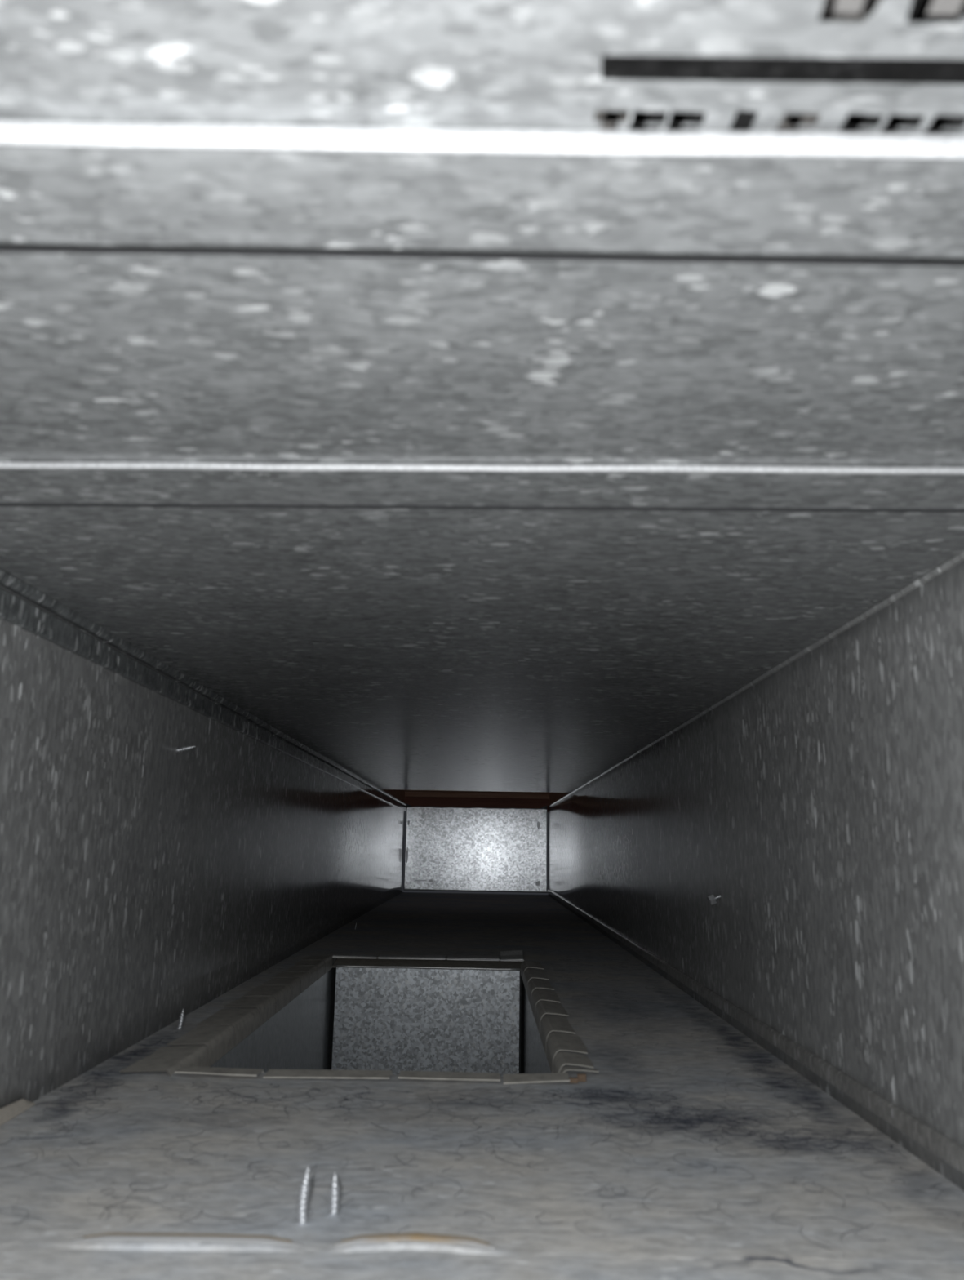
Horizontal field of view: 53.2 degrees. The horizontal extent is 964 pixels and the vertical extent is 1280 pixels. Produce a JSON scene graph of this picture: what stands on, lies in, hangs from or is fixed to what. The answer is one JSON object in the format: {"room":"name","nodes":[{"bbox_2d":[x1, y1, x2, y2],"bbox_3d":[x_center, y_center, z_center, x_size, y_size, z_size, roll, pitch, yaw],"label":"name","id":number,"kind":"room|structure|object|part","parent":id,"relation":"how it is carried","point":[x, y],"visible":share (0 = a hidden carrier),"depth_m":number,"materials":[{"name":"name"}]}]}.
{"room":"air duct interior","nodes":[
{"label":"air duct interior","id":0,"kind":"room"},
{"bbox_2d":[0,585,405,1108],"bbox_3d":[-0.183,0.224,1.041,0.008,0.207,2.570,1,-12,0],"label":"wall","id":1,"kind":"structure","parent":0,"point":[143,882],"depth_m":0.51,"materials":[{"name":"grey metal"}]},
{"bbox_2d":[176,745,195,753],"bbox_3d":[-0.178,0.066,0.578,0.013,0.005,0.003,1,-12,0],"label":"screw","id":2,"kind":"object","parent":1,"relation":"attached to","point":[183,748],"visible":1,"depth_m":0.58,"materials":[{"name":"metal"}]},
{"bbox_2d":[0,587,406,811],"bbox_3d":[-0.181,0.136,1.060,0.004,0.011,2.530,1,-12,0],"label":"trim","id":3,"kind":"structure","parent":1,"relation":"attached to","point":[14,610],"depth_m":0.50,"materials":[{"name":"grey metal"}]},
{"bbox_2d":[0,568,407,806],"bbox_3d":[-0.180,0.128,1.062,0.006,0.004,2.530,1,-12,0],"label":"trim","id":4,"kind":"structure","parent":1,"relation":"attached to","point":[7,581],"depth_m":0.50,"materials":[{"name":"grey metal"}]},
{"bbox_2d":[0,892,963,1260],"bbox_3d":[-0.015,0.328,1.019,0.342,0.001,2.570,1,-12,0],"label":"floor","id":5,"kind":"structure","parent":0,"point":[545,931],"depth_m":0.35,"materials":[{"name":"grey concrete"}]},
{"bbox_2d":[0,1098,35,1125],"bbox_3d":[-0.184,0.177,0.348,0.004,0.005,0.096,1,-12,0],"label":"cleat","id":6,"kind":"object","parent":5,"relation":"attached to","point":[7,1113],"visible":1,"depth_m":0.38,"materials":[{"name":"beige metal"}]},
{"bbox_2d":[176,1008,185,1029],"bbox_3d":[-0.175,0.221,0.561,0.005,0.013,0.004,1,-12,1],"label":"screw","id":7,"kind":"object","parent":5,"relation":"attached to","point":[182,1018],"visible":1,"depth_m":0.56,"materials":[{"name":"metal"}]},
{"bbox_2d":[296,1166,311,1225],"bbox_3d":[-0.051,0.160,0.277,0.004,0.016,0.004,2,-12,0],"label":"screw","id":8,"kind":"object","parent":5,"relation":"on","point":[304,1186],"visible":1,"depth_m":0.28,"materials":[{"name":"metal"}]},
{"bbox_2d":[327,1173,341,1215],"bbox_3d":[-0.043,0.164,0.284,0.004,0.012,0.004,1,-12,0],"label":"screw","id":9,"kind":"object","parent":5,"relation":"on","point":[335,1191],"visible":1,"depth_m":0.28,"materials":[{"name":"metal"}]},
{"bbox_2d":[120,950,599,1084],"bbox_3d":[-0.059,0.408,0.697,0.225,0.309,0.586,1,-12,0],"label":"opening","id":10,"kind":"object","parent":5,"relation":"in","point":[347,1018],"visible":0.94,"depth_m":0.91,"materials":[{"name":"metal"}]},
{"bbox_3d":[-0.148,0.412,0.704,0.001,0.299,0.570,1,-12,0],"label":"panel","id":11,"kind":"part","parent":10,"relation":"part of","materials":[{"name":"grey metal"}]},
{"bbox_3d":[-0.055,0.460,0.902,0.178,0.292,0.001,1,-12,0],"label":"panel","id":12,"kind":"part","parent":10,"relation":"part of","materials":[{"name":"grey metal"}]},
{"bbox_3d":[-0.055,0.474,0.983,0.188,0.299,0.001,1,-12,0],"label":"panel","id":13,"kind":"part","parent":10,"relation":"part of","materials":[{"name":"grey metal"}]},
{"bbox_3d":[0.039,0.415,0.703,0.001,0.299,0.570,1,-12,0],"label":"panel","id":14,"kind":"part","parent":10,"relation":"part of","materials":[{"name":"grey metal"}]},
{"bbox_2d":[403,803,547,893],"bbox_3d":[-0.014,0.492,2.283,0.338,0.203,0.008,1,-12,1],"label":"end cap","id":15,"kind":"object","parent":5,"relation":"attached to","point":[475,849],"visible":1,"depth_m":2.28,"materials":[{"name":"metal"}]},
{"bbox_2d":[0,1232,963,1279],"bbox_3d":[-0.015,0.160,0.248,0.341,0.003,0.029,1,-12,0],"label":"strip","id":16,"kind":"object","parent":5,"relation":"on","point":[113,1255],"visible":1,"depth_m":0.25,"materials":[{"name":"grey metal"}]},
{"bbox_2d":[0,957,963,1257],"bbox_3d":[-0.015,0.230,0.567,0.337,0.001,0.802,1,-12,0],"label":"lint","id":17,"kind":"object","parent":5,"relation":"on","point":[135,1051],"visible":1,"depth_m":0.38},
{"bbox_2d":[0,0,963,792],"bbox_3d":[-0.011,0.061,0.754,0.342,0.004,1.940,1,-12,0],"label":"ceiling","id":18,"kind":"structure","parent":0,"point":[495,649],"depth_m":0.21,"materials":[{"name":"grey metal"}]},
{"bbox_2d":[0,119,963,262],"bbox_3d":[-0.011,-0.070,0.155,0.341,0.009,0.039,1,-12,0],"label":"strip","id":19,"kind":"object","parent":18,"relation":"on","point":[844,196],"visible":1,"depth_m":0.15,"materials":[{"name":"metal"}]},
{"bbox_2d":[0,461,963,509],"bbox_3d":[-0.011,-0.043,0.273,0.342,0.007,0.042,1,-12,2],"label":"strip","id":20,"kind":"object","parent":18,"relation":"on","point":[672,486],"visible":1,"depth_m":0.26,"materials":[{"name":"metal"}]},
{"bbox_2d":[547,560,963,1191],"bbox_3d":[0.153,0.230,1.040,0.010,0.207,2.570,1,-12,0],"label":"wall","id":21,"kind":"structure","parent":0,"point":[822,802],"depth_m":0.44,"materials":[{"name":"grey metal"}]},
{"bbox_2d":[382,789,568,808],"bbox_3d":[-0.010,0.222,2.044,0.414,0.252,0.710,1,-12,0],"label":"header","id":22,"kind":"object","parent":21,"relation":"attached to","point":[412,797],"visible":0.12,"depth_m":2.35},
{"bbox_2d":[706,893,720,905],"bbox_3d":[0.153,0.171,0.635,0.009,0.007,0.007,1,-12,0],"label":"screw","id":23,"kind":"object","parent":21,"relation":"attached to","point":[711,899],"visible":1,"depth_m":0.63,"materials":[{"name":"metal"}]},
{"bbox_2d":[546,888,963,1173],"bbox_3d":[0.155,0.321,1.020,0.003,0.008,2.530,1,-12,0],"label":"trim","id":24,"kind":"structure","parent":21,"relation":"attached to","point":[943,1146],"depth_m":0.43,"materials":[{"name":"grey metal"}]},
{"bbox_2d":[547,551,963,808],"bbox_3d":[0.158,0.133,1.061,0.003,0.002,2.530,1,-12,0],"label":"trim","id":25,"kind":"structure","parent":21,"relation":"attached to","point":[958,558],"depth_m":0.44,"materials":[{"name":"grey metal"}]}
]}

